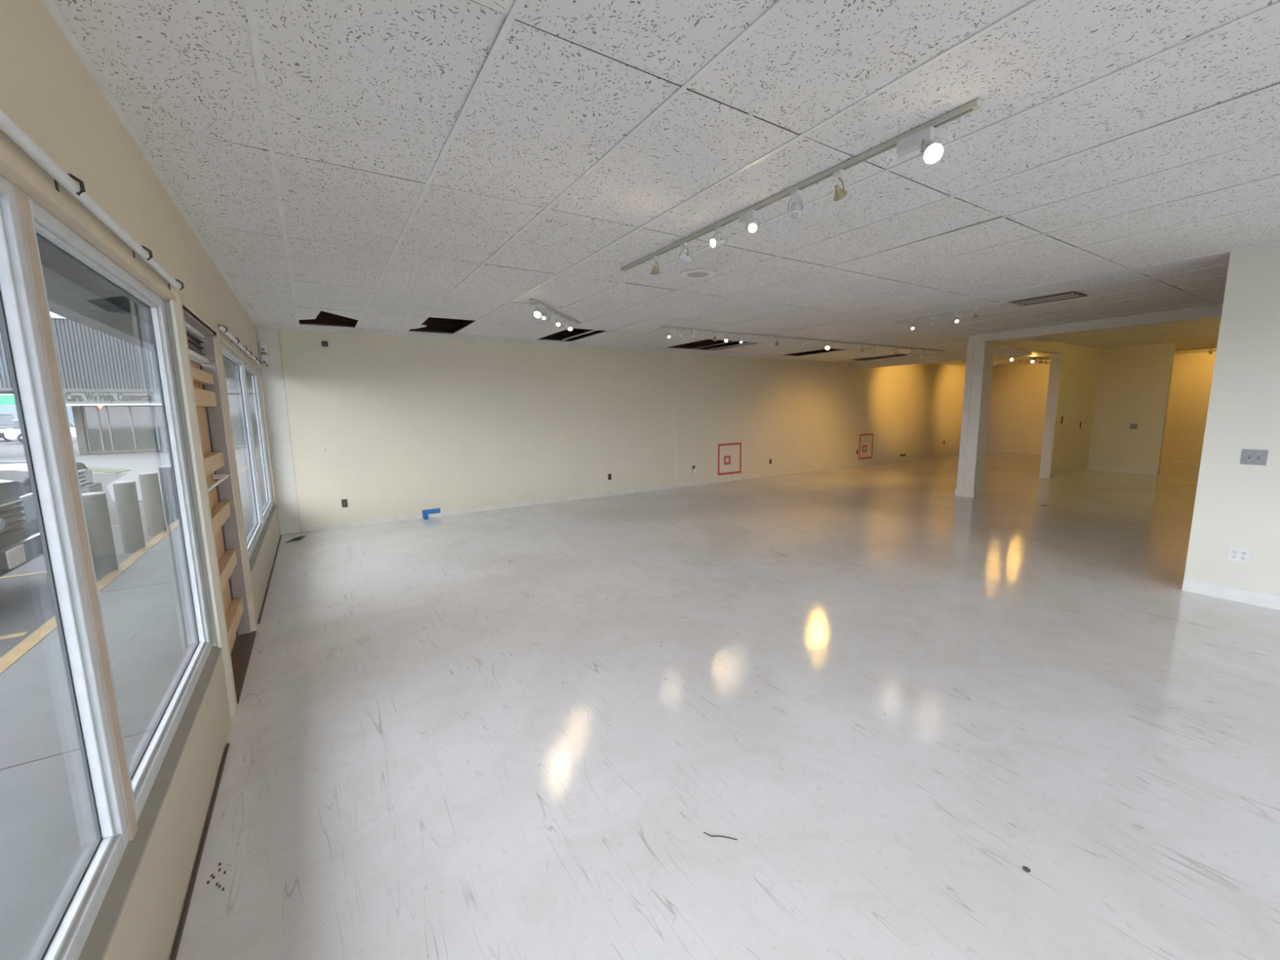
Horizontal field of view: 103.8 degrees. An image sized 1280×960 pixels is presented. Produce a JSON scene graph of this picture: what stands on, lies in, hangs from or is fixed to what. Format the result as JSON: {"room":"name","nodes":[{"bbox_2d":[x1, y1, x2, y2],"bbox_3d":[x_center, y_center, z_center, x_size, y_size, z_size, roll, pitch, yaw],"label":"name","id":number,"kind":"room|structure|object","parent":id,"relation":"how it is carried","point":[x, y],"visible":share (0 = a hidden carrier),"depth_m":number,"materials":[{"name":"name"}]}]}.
{"room":"empty retail store","nodes":[
{"label":"empty retail store","id":0,"kind":"room"},
{"bbox_2d":[0,0,280,959],"bbox_3d":[-1.054,-0.122,0.618,0.085,3.300,14.200,-6,10,-32],"label":"wall","id":1,"kind":"structure","parent":0,"point":[46,88],"depth_m":1.58,"materials":[{"name":"beige paint"}]},
{"bbox_2d":[0,174,129,959],"bbox_3d":[-0.790,0.297,0.251,0.046,1.705,2.450,-6,10,-32],"label":"window","id":2,"kind":"structure","parent":1,"relation":"in","point":[67,939],"depth_m":1.22,"materials":[{"name":"paint"}]},
{"bbox_2d":[13,184,137,840],"bbox_3d":[-0.136,0.430,-0.757,0.068,1.775,4.953,-6,10,-32],"label":"window frame","id":3,"kind":"structure","parent":1,"relation":"attached to","point":[22,199],"depth_m":1.28,"materials":[{"name":"beige paint"}]},
{"bbox_2d":[0,108,184,290],"bbox_3d":[-1.038,-0.678,0.626,0.056,0.053,4.120,-6,10,-32],"label":"curtain rod","id":4,"kind":"object","parent":1,"relation":"attached to","point":[8,126],"visible":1,"depth_m":1.30,"materials":[{"name":"white metal"}]},
{"bbox_2d":[27,195,213,822],"bbox_3d":[-1.854,0.081,1.881,0.046,1.705,1.392,-6,10,-32],"label":"window","id":5,"kind":"structure","parent":1,"relation":"in","point":[46,227],"depth_m":2.10,"materials":[{"name":"paint"}]},
{"bbox_2d":[0,144,260,371],"bbox_3d":[-1.168,-0.646,0.762,0.038,0.033,13.280,-6,10,-32],"label":"trim","id":6,"kind":"structure","parent":1,"relation":"attached to","point":[11,169],"depth_m":1.41,"materials":[{"name":"beige paint"}]},
{"bbox_2d":[36,236,253,389],"bbox_3d":[-4.933,-2.000,4.926,1.475,0.680,38.000,-6,10,-32],"label":"canopy","id":7,"kind":"object","parent":1,"relation":"attached to","point":[75,293],"visible":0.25,"depth_m":5.34,"materials":[{"name":"plastic"}]},
{"bbox_2d":[78,505,276,959],"bbox_3d":[-0.986,1.101,0.763,0.036,0.028,14.100,-6,10,-32],"label":"window sill","id":8,"kind":"structure","parent":1,"relation":"attached to","point":[97,943],"depth_m":1.47,"materials":[{"name":"grey paint"}]},
{"bbox_2d":[103,506,280,959],"bbox_3d":[-0.969,1.302,0.801,0.001,0.401,14.100,-6,10,-32],"label":"wall","id":9,"kind":"structure","parent":1,"relation":"attached to","point":[145,929],"depth_m":1.68,"materials":[{"name":"paint"}]},
{"bbox_2d":[170,742,229,959],"bbox_3d":[0.292,1.761,-1.079,0.013,0.016,8.500,-6,10,-32],"label":"trim","id":10,"kind":"structure","parent":1,"relation":"attached to","point":[175,948],"depth_m":1.80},
{"bbox_2d":[164,287,235,722],"bbox_3d":[-2.239,0.180,2.527,0.088,2.200,0.160,-6,10,-32],"label":"trim","id":11,"kind":"structure","parent":1,"relation":"attached to","point":[174,313],"depth_m":2.49,"materials":[{"name":"paint"}]},
{"bbox_2d":[177,292,257,706],"bbox_3d":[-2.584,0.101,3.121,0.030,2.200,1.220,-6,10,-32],"label":"trim","id":12,"kind":"structure","parent":1,"relation":"attached to","point":[185,303],"depth_m":3.48,"materials":[{"name":"beige paint"}]},
{"bbox_2d":[182,307,256,703],"bbox_3d":[-2.619,0.130,3.078,0.140,2.175,1.100,-6,10,-32],"label":"door","id":13,"kind":"structure","parent":1,"relation":"in","point":[241,637],"depth_m":3.39,"materials":[{"name":"paint"}]},
{"bbox_2d":[217,324,261,365],"bbox_3d":[-3.722,-1.222,4.738,0.056,0.053,3.040,-6,10,-32],"label":"curtain rod","id":14,"kind":"object","parent":1,"relation":"attached to","point":[221,327],"visible":0.96,"depth_m":4.12,"materials":[{"name":"white metal"}]},
{"bbox_2d":[221,344,263,559],"bbox_3d":[-3.492,-0.251,4.392,0.046,1.705,1.720,-6,10,-32],"label":"window","id":15,"kind":"structure","parent":1,"relation":"in","point":[251,543],"depth_m":5.02,"materials":[{"name":"paint"}]},
{"bbox_2d":[243,360,273,525],"bbox_3d":[-4.394,-0.433,5.773,0.046,1.705,1.480,-6,10,-32],"label":"window","id":16,"kind":"structure","parent":1,"relation":"in","point":[265,513],"depth_m":6.29,"materials":[{"name":"paint"}]},
{"bbox_2d":[259,355,269,366],"bbox_3d":[-4.766,-1.510,6.364,0.089,0.129,0.120,-6,10,-32],"label":"sensor","id":17,"kind":"object","parent":1,"relation":"attached to","point":[264,359],"visible":0.88,"depth_m":6.35,"materials":[{"name":"white paint"}]},
{"bbox_2d":[257,534,281,623],"bbox_3d":[-3.864,0.919,5.289,0.011,0.011,3.400,-6,10,-32],"label":"trim","id":18,"kind":"structure","parent":1,"relation":"attached to","point":[260,618],"depth_m":4.73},
{"bbox_2d":[252,327,965,534],"bbox_3d":[3.363,-1.770,11.761,19.770,3.300,0.126,-6,10,-32],"label":"wall","id":19,"kind":"structure","parent":0,"point":[386,425],"depth_m":8.53,"materials":[{"name":"beige paint"}]},
{"bbox_2d":[257,342,267,354],"bbox_3d":[-4.778,-1.673,6.357,0.089,0.144,0.082,-6,10,-32],"label":"sensor","id":20,"kind":"object","parent":19,"relation":"attached to","point":[262,346],"visible":1,"depth_m":6.33,"materials":[{"name":"white paint"}]},
{"bbox_2d":[320,340,328,346],"bbox_3d":[-4.207,-1.818,6.705,0.084,0.084,0.068,-6,10,-32],"label":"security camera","id":21,"kind":"object","parent":19,"relation":"attached to","point":[325,344],"visible":1,"depth_m":6.68,"materials":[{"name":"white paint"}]},
{"bbox_2d":[341,498,347,507],"bbox_3d":[-4.152,0.327,7.059,0.070,0.115,0.010,-6,10,-32],"label":"wall outlet","id":22,"kind":"object","parent":19,"relation":"attached to","point":[344,503],"visible":1,"depth_m":7.06,"materials":[{"name":"plastic"}]},
{"bbox_2d":[608,473,611,479],"bbox_3d":[-0.563,-0.059,9.350,0.070,0.115,0.010,-6,10,-32],"label":"wall outlet","id":23,"kind":"object","parent":19,"relation":"attached to","point":[609,474],"visible":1,"depth_m":9.35,"materials":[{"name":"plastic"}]},
{"bbox_2d":[301,450,959,533],"bbox_3d":[3.522,-0.184,11.998,19.330,0.090,0.012,-6,10,-32],"label":"baseboard","id":24,"kind":"structure","parent":19,"relation":"attached to","point":[330,526],"depth_m":8.97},
{"bbox_2d":[684,465,696,475],"bbox_3d":[0.968,-0.184,10.312,0.445,0.193,0.045,-6,10,-32],"label":"wall outlet","id":25,"kind":"object","parent":19,"relation":"attached to","point":[694,469],"visible":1,"depth_m":10.40,"materials":[{"name":"white paint"}]},
{"bbox_2d":[724,455,730,464],"bbox_3d":[1.897,-0.431,10.911,0.190,0.192,0.002,-6,10,-32],"label":"frame","id":26,"kind":"object","parent":19,"relation":"attached to","point":[725,456],"visible":1,"depth_m":10.91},
{"bbox_2d":[717,442,741,475],"bbox_3d":[1.957,-0.462,10.946,0.685,0.682,0.002,-6,10,-32],"label":"frame","id":27,"kind":"object","parent":19,"relation":"attached to","point":[734,443],"visible":1,"depth_m":10.90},
{"bbox_2d":[862,444,866,452],"bbox_3d":[6.070,-0.846,13.580,0.195,0.190,0.002,-6,10,-32],"label":"frame","id":28,"kind":"object","parent":19,"relation":"attached to","point":[864,446],"visible":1,"depth_m":13.58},
{"bbox_2d":[858,433,873,459],"bbox_3d":[6.129,-0.912,13.609,0.625,0.682,0.002,-6,10,-32],"label":"frame","id":29,"kind":"object","parent":19,"relation":"attached to","point":[864,434],"visible":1,"depth_m":13.60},
{"bbox_2d":[854,347,1031,368],"bbox_3d":[6.623,-2.997,11.387,0.160,0.660,3.780,-6,10,-32],"label":"trim","id":30,"kind":"structure","parent":19,"relation":"attached to","point":[998,352],"depth_m":11.45,"materials":[{"name":"beige paint"}]},
{"bbox_2d":[41,0,1279,363],"bbox_3d":[4.176,-1.781,3.752,12.350,0.185,14.100,-6,10,-32],"label":"ceiling","id":31,"kind":"structure","parent":0,"point":[389,166],"depth_m":2.21,"materials":[{"name":"tile"}]},
{"bbox_2d":[529,298,579,330],"bbox_3d":[-0.927,-1.812,5.670,0.091,0.162,1.431,1,8,12],"label":"track light","id":32,"kind":"object","parent":31,"relation":"attached to","point":[540,306],"visible":1,"depth_m":5.46,"materials":[{"name":"white metal"}]},
{"bbox_2d":[298,311,841,355],"bbox_3d":[4.170,-1.979,3.720,12.360,0.550,14.098,-6,10,-32],"label":"ceiling openings","id":33,"kind":"structure","parent":31,"relation":"in","point":[433,324],"depth_m":7.61,"materials":[{"name":"black"}]},
{"bbox_2d":[591,217,595,227],"bbox_3d":[-0.268,-1.495,2.921,0.031,0.044,0.014,-6,10,-32],"label":"ceiling hook","id":34,"kind":"object","parent":31,"relation":"attached to","point":[592,219],"visible":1,"depth_m":2.92,"materials":[{"name":"white metal"}]},
{"bbox_2d":[679,268,715,279],"bbox_3d":[0.479,-1.707,4.172,0.300,0.010,0.300,-6,10,-32],"label":"ceiling speaker","id":35,"kind":"object","parent":31,"relation":"attached to","point":[699,273],"visible":1,"depth_m":4.14},
{"bbox_2d":[687,271,708,277],"bbox_3d":[0.479,-1.706,4.172,0.176,0.009,0.176,-6,10,-32],"label":"grille","id":36,"kind":"object","parent":35,"relation":"attached to","point":[691,274],"depth_m":4.16,"materials":[{"name":"white metal"}]},
{"bbox_2d":[746,111,753,127],"bbox_3d":[0.420,-1.363,1.903,0.031,0.044,0.014,-6,10,-32],"label":"ceiling hook","id":37,"kind":"object","parent":31,"relation":"attached to","point":[750,114],"visible":1,"depth_m":1.90,"materials":[{"name":"white metal"}]},
{"bbox_2d":[621,98,982,275],"bbox_3d":[0.558,-1.452,2.911,0.114,0.164,2.544,-6,10,-32],"label":"track light","id":38,"kind":"object","parent":31,"relation":"attached to","point":[923,137],"visible":1,"depth_m":2.34,"materials":[{"name":"white metal"}]},
{"bbox_2d":[660,325,945,357],"bbox_3d":[3.353,-2.317,8.669,7.269,0.183,0.104,-6,10,-32],"label":"track light","id":39,"kind":"object","parent":31,"relation":"attached to","point":[693,331],"visible":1,"depth_m":7.93,"materials":[{"name":"white metal"}]},
{"bbox_2d":[894,302,1004,330],"bbox_3d":[3.776,-1.996,6.237,0.092,0.166,1.264,-6,10,-32],"label":"track light","id":40,"kind":"object","parent":31,"relation":"attached to","point":[934,317],"visible":1,"depth_m":6.17,"materials":[{"name":"white metal"}]},
{"bbox_2d":[1008,290,1087,306],"bbox_3d":[4.458,-1.984,5.506,0.420,0.015,0.580,-6,10,-32],"label":"ceiling vent","id":41,"kind":"object","parent":31,"relation":"in","point":[1068,295],"visible":1,"depth_m":5.47,"materials":[{"name":"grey metal"}]},
{"bbox_2d":[169,451,1279,959],"bbox_3d":[7.249,0.705,6.085,19.970,0.120,14.500,-6,10,-32],"label":"floor","id":42,"kind":"structure","parent":0,"point":[514,733],"depth_m":2.47,"materials":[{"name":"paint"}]},
{"bbox_2d":[206,862,226,890],"bbox_3d":[-1.475,1.389,1.752,0.054,0.002,0.142,-6,10,-32],"label":"chips","id":43,"kind":"object","parent":42,"relation":"on","point":[220,864],"visible":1,"depth_m":1.75,"materials":[{"name":"grey"}]},
{"bbox_2d":[285,535,305,542],"bbox_3d":[-4.406,0.757,6.450,0.121,0.017,0.330,-2,8,-11],"label":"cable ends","id":44,"kind":"object","parent":42,"relation":"on","point":[300,537],"visible":1,"depth_m":6.43,"materials":[{"name":"black plastic"}]},
{"bbox_2d":[422,508,440,519],"bbox_3d":[-3.158,0.516,7.641,0.260,0.125,0.138,-6,10,-32],"label":"tape","id":45,"kind":"object","parent":42,"relation":"on","point":[425,513],"visible":1,"depth_m":7.67,"materials":[{"name":"blue plastic"}]},
{"bbox_2d":[703,831,737,839],"bbox_3d":[0.301,1.342,1.887,0.126,0.004,0.015,1,8,16],"label":"strand","id":46,"kind":"object","parent":42,"relation":"on","point":[704,832],"visible":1,"depth_m":1.89,"materials":[{"name":"grey"}]},
{"bbox_2d":[954,341,995,497],"bbox_3d":[5.770,-1.018,8.647,0.380,2.615,0.310,-6,10,-32],"label":"column","id":47,"kind":"structure","parent":42,"relation":"on","point":[980,355],"depth_m":8.54,"materials":[{"name":"beige paint"}]},
{"bbox_2d":[1022,866,1030,872],"bbox_3d":[1.338,1.347,1.739,0.024,0.004,0.023,-6,10,-32],"label":"screw","id":48,"kind":"object","parent":42,"relation":"on","point":[1025,868],"visible":1,"depth_m":1.74,"materials":[{"name":"grey metal"}]},
{"bbox_2d":[1050,343,1100,472],"bbox_3d":[9.647,-1.542,11.210,2.350,2.820,0.160,-6,10,-32],"label":"wall","id":49,"kind":"structure","parent":0,"point":[1079,364],"depth_m":11.07,"materials":[{"name":"beige paint"}]},
{"bbox_2d":[994,339,1066,354],"bbox_3d":[7.263,-2.762,9.444,3.330,0.600,0.200,-6,10,-32],"label":"trim","id":50,"kind":"structure","parent":49,"relation":"attached to","point":[1050,347],"depth_m":9.54,"materials":[{"name":"beige paint"}]},
{"bbox_2d":[1039,353,1062,478],"bbox_3d":[8.660,-1.334,10.593,0.015,2.610,0.190,-6,10,-32],"label":"trim","id":51,"kind":"structure","parent":49,"relation":"attached to","point":[1055,359],"depth_m":10.58,"materials":[{"name":"beige paint"}]},
{"bbox_2d":[1049,465,1088,478],"bbox_3d":[9.668,-0.187,11.299,2.220,0.110,0.012,-6,10,-32],"label":"baseboard","id":52,"kind":"structure","parent":49,"relation":"attached to","point":[1063,473],"depth_m":11.24,"materials":[{"name":"beige wood"}]},
{"bbox_2d":[932,319,1221,366],"bbox_3d":[11.487,-2.598,8.415,9.370,0.040,14.100,-6,10,-32],"label":"ceiling","id":53,"kind":"structure","parent":0,"point":[1200,334],"depth_m":9.76,"materials":[{"name":"paint"}]},
{"bbox_2d":[993,355,1049,364],"bbox_3d":[9.298,-3.060,12.634,4.924,0.162,0.109,-6,10,-32],"label":"track light","id":54,"kind":"object","parent":53,"relation":"attached to","point":[1012,357],"visible":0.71,"depth_m":13.31,"materials":[{"name":"white metal"}]},
{"bbox_2d":[1174,346,1217,354],"bbox_3d":[13.593,-2.856,10.716,0.095,0.153,3.124,-6,10,-32],"label":"track light","id":55,"kind":"object","parent":53,"relation":"attached to","point":[1211,348],"visible":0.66,"depth_m":11.55,"materials":[{"name":"white metal"}]},
{"bbox_2d":[968,303,1222,342],"bbox_3d":[8.476,-2.049,4.240,0.340,0.585,10.300,-6,10,-32],"label":"beam","id":56,"kind":"structure","parent":0,"point":[1212,312],"depth_m":6.96,"materials":[{"name":"beige paint"}]},
{"bbox_2d":[986,351,1216,458],"bbox_3d":[15.488,-1.860,11.123,0.120,3.300,14.100,-6,10,-32],"label":"wall","id":57,"kind":"structure","parent":0,"point":[1019,393],"depth_m":15.56,"materials":[{"name":"beige paint"}]},
{"bbox_2d":[986,448,1200,462],"bbox_3d":[15.456,-0.275,11.312,0.012,0.110,14.100,-6,10,-32],"label":"baseboard","id":58,"kind":"structure","parent":57,"relation":"attached to","point":[1011,451],"depth_m":15.78,"materials":[{"name":"beige wood"}]},
{"bbox_2d":[1087,342,1176,475],"bbox_3d":[10.950,-1.567,11.246,0.120,2.820,1.190,-6,10,-32],"label":"wall","id":59,"kind":"structure","parent":0,"point":[1133,383],"depth_m":11.16,"materials":[{"name":"beige paint"}]},
{"bbox_2d":[1087,466,1156,475],"bbox_3d":[10.915,-0.220,11.400,0.012,0.110,1.168,-6,10,-32],"label":"baseboard","id":60,"kind":"structure","parent":59,"relation":"attached to","point":[1148,472],"depth_m":11.37,"materials":[{"name":"beige wood"}]},
{"bbox_2d":[1129,423,1137,429],"bbox_3d":[10.966,-1.191,11.156,0.016,0.120,0.120,-6,10,-32],"label":"switch plate","id":61,"kind":"object","parent":59,"relation":"attached to","point":[1132,426],"visible":1,"depth_m":11.16,"materials":[{"name":"metal"}]},
{"bbox_2d":[1182,243,1279,609],"bbox_3d":[6.556,-0.170,1.222,0.172,3.000,6.950,-6,10,-32],"label":"wall","id":62,"kind":"structure","parent":0,"point":[1236,504],"depth_m":3.92,"materials":[{"name":"paint"}]},
{"bbox_2d":[1226,546,1251,563],"bbox_3d":[4.769,0.597,3.999,0.010,0.115,0.118,-6,10,-32],"label":"wall outlet","id":63,"kind":"object","parent":62,"relation":"attached to","point":[1234,553],"visible":1,"depth_m":4.00,"materials":[{"name":"white paint"}]},
{"bbox_2d":[1231,554,1237,558],"bbox_3d":[4.755,0.614,4.019,0.004,0.033,0.033,-6,10,-32],"label":"receptacle","id":64,"kind":"object","parent":63,"relation":"attached to","point":[1233,556],"depth_m":4.02,"materials":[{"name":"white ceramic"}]},
{"bbox_2d":[1240,555,1245,559],"bbox_3d":[4.780,0.619,3.981,0.004,0.033,0.033,-6,10,-32],"label":"receptacle","id":65,"kind":"object","parent":63,"relation":"attached to","point":[1242,557],"depth_m":3.98,"materials":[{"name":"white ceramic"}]},
{"bbox_2d":[1240,551,1246,555],"bbox_3d":[4.779,0.580,3.976,0.004,0.033,0.033,-6,10,-32],"label":"receptacle","id":66,"kind":"object","parent":63,"relation":"attached to","point":[1242,553],"depth_m":3.97,"materials":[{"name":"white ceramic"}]},
{"bbox_2d":[1240,448,1268,465],"bbox_3d":[4.755,-0.176,3.889,0.016,0.118,0.130,-6,10,-32],"label":"switch plate","id":67,"kind":"object","parent":62,"relation":"attached to","point":[1256,457],"visible":1,"depth_m":3.89,"materials":[{"name":"metal"}]},
{"label":"outside","id":68,"kind":"structure","parent":0,"visible":0},
{"bbox_2d":[0,404,74,424],"bbox_3d":[-131.956,-14.548,88.568,156.000,12.005,26.000,-6,10,-32],"label":"hills","id":69,"kind":"structure","parent":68,"point":[4,409],"depth_m":89.23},
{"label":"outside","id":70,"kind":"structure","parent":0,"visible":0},
{"bbox_2d":[0,453,261,674],"bbox_3d":[-7.524,0.671,8.394,0.110,0.234,46.000,-6,10,-32],"label":"curb line","id":71,"kind":"object","parent":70,"point":[24,646],"depth_m":4.01,"materials":[{"name":"yellow paint"}]},
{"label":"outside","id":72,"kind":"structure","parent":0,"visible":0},
{"bbox_2d":[0,447,261,502],"bbox_3d":[-18.721,-0.109,14.439,12.070,0.030,18.600,-6,10,-32],"label":"forecourt","id":73,"kind":"structure","parent":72,"point":[138,463],"depth_m":18.10,"materials":[{"name":"concrete"}]},
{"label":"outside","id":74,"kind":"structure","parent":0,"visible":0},
{"bbox_2d":[0,437,260,657],"bbox_3d":[-65.720,0.323,17.223,88.070,0.256,180.000,-6,10,-32],"label":"parking lot","id":75,"kind":"structure","parent":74,"point":[26,603],"depth_m":4.96,"materials":[{"name":"grey asphalt"}]},
{"bbox_2d":[0,394,15,404],"bbox_3d":[-75.642,-7.924,57.360,10.000,5.100,0.200,-3,8,-15],"label":"roadside sign","id":76,"kind":"object","parent":75,"relation":"on","point":[5,399],"visible":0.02,"depth_m":57.85,"materials":[{"name":"green paint"}]},
{"bbox_2d":[0,413,16,439],"bbox_3d":[-46.475,-3.784,36.397,4.310,1.935,2.160,2,9,19],"label":"car","id":77,"kind":"object","parent":75,"relation":"on","point":[6,420],"visible":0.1,"depth_m":36.21,"materials":[{"name":"white paint"}]},
{"bbox_2d":[0,479,43,577],"bbox_3d":[-7.833,0.428,3.018,5.310,1.835,2.340,-6,10,-32],"label":"pickup truck","id":78,"kind":"object","parent":75,"relation":"on","point":[20,543],"visible":0.94,"depth_m":4.71,"materials":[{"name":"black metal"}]},
{"bbox_2d":[0,499,27,540],"bbox_3d":[-5.688,0.395,4.414,0.093,0.295,1.030,-6,10,-32],"label":"grille","id":79,"kind":"object","parent":78,"relation":"attached to","point":[11,522],"depth_m":4.66,"materials":[{"name":"silver metal"}]},
{"bbox_2d":[4,419,76,443],"bbox_3d":[-39.368,-3.342,33.956,2.160,1.535,4.510,6,10,40],"label":"parked car","id":80,"kind":"object","parent":75,"relation":"on","point":[15,433],"visible":0.12,"depth_m":32.11,"materials":[{"name":"white paint"}]},
{"bbox_2d":[0,460,102,493],"bbox_3d":[-10.870,0.077,6.877,4.510,1.535,2.140,-6,10,-32],"label":"parked car","id":81,"kind":"object","parent":75,"relation":"on","point":[14,470],"visible":0.36,"depth_m":7.51,"materials":[{"name":"white paint"}]},
{"bbox_2d":[77,469,88,487],"bbox_3d":[-9.062,0.015,8.049,0.093,0.295,0.926,-6,10,-32],"label":"grille","id":82,"kind":"object","parent":81,"relation":"attached to","point":[82,477],"depth_m":8.29,"materials":[{"name":"silver metal"}]},
{"bbox_2d":[81,492,118,577],"bbox_3d":[-5.672,0.565,5.263,0.198,0.870,0.198,-6,10,-32],"label":"bollard","id":83,"kind":"object","parent":75,"relation":"on","point":[95,504],"visible":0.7,"depth_m":5.21,"materials":[{"name":"grey concrete"}]},
{"bbox_2d":[86,466,130,473],"bbox_3d":[-18.663,-0.336,15.970,7.596,0.048,1.165,1,8,14],"label":"grass strip","id":84,"kind":"object","parent":75,"relation":"on","point":[93,469],"visible":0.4,"depth_m":15.21,"materials":[{"name":"green plant"}]},
{"bbox_2d":[112,480,145,553],"bbox_3d":[-6.248,0.448,6.146,0.198,0.870,0.198,-6,10,-32],"label":"bollard","id":85,"kind":"object","parent":75,"relation":"on","point":[126,496],"visible":0.94,"depth_m":6.09,"materials":[{"name":"grey concrete"}]},
{"bbox_2d":[0,314,260,454],"bbox_3d":[-24.198,-4.118,22.800,16.250,5.720,4.450,-6,10,-32],"label":"building","id":86,"kind":"structure","parent":75,"relation":"on","point":[110,384],"depth_m":21.75,"materials":[{"name":"metal"}]},
{"bbox_2d":[137,471,166,535],"bbox_3d":[-6.835,0.329,7.045,0.198,0.870,0.198,-6,10,-32],"label":"bollard","id":87,"kind":"object","parent":75,"relation":"on","point":[149,484],"visible":0.94,"depth_m":6.99,"materials":[{"name":"grey concrete"}]},
{"bbox_2d":[158,465,178,521],"bbox_3d":[-7.411,0.213,7.927,0.198,0.870,0.198,-6,10,-32],"label":"bollard","id":88,"kind":"object","parent":75,"relation":"on","point":[166,482],"visible":0.66,"depth_m":7.85,"materials":[{"name":"grey concrete"}]},
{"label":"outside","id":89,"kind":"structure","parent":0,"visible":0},
{"bbox_2d":[0,456,266,959],"bbox_3d":[-6.959,0.613,8.755,1.235,0.232,46.000,-6,10,-32],"label":"sidewalk","id":90,"kind":"structure","parent":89,"point":[48,834],"depth_m":2.67,"materials":[{"name":"concrete"}]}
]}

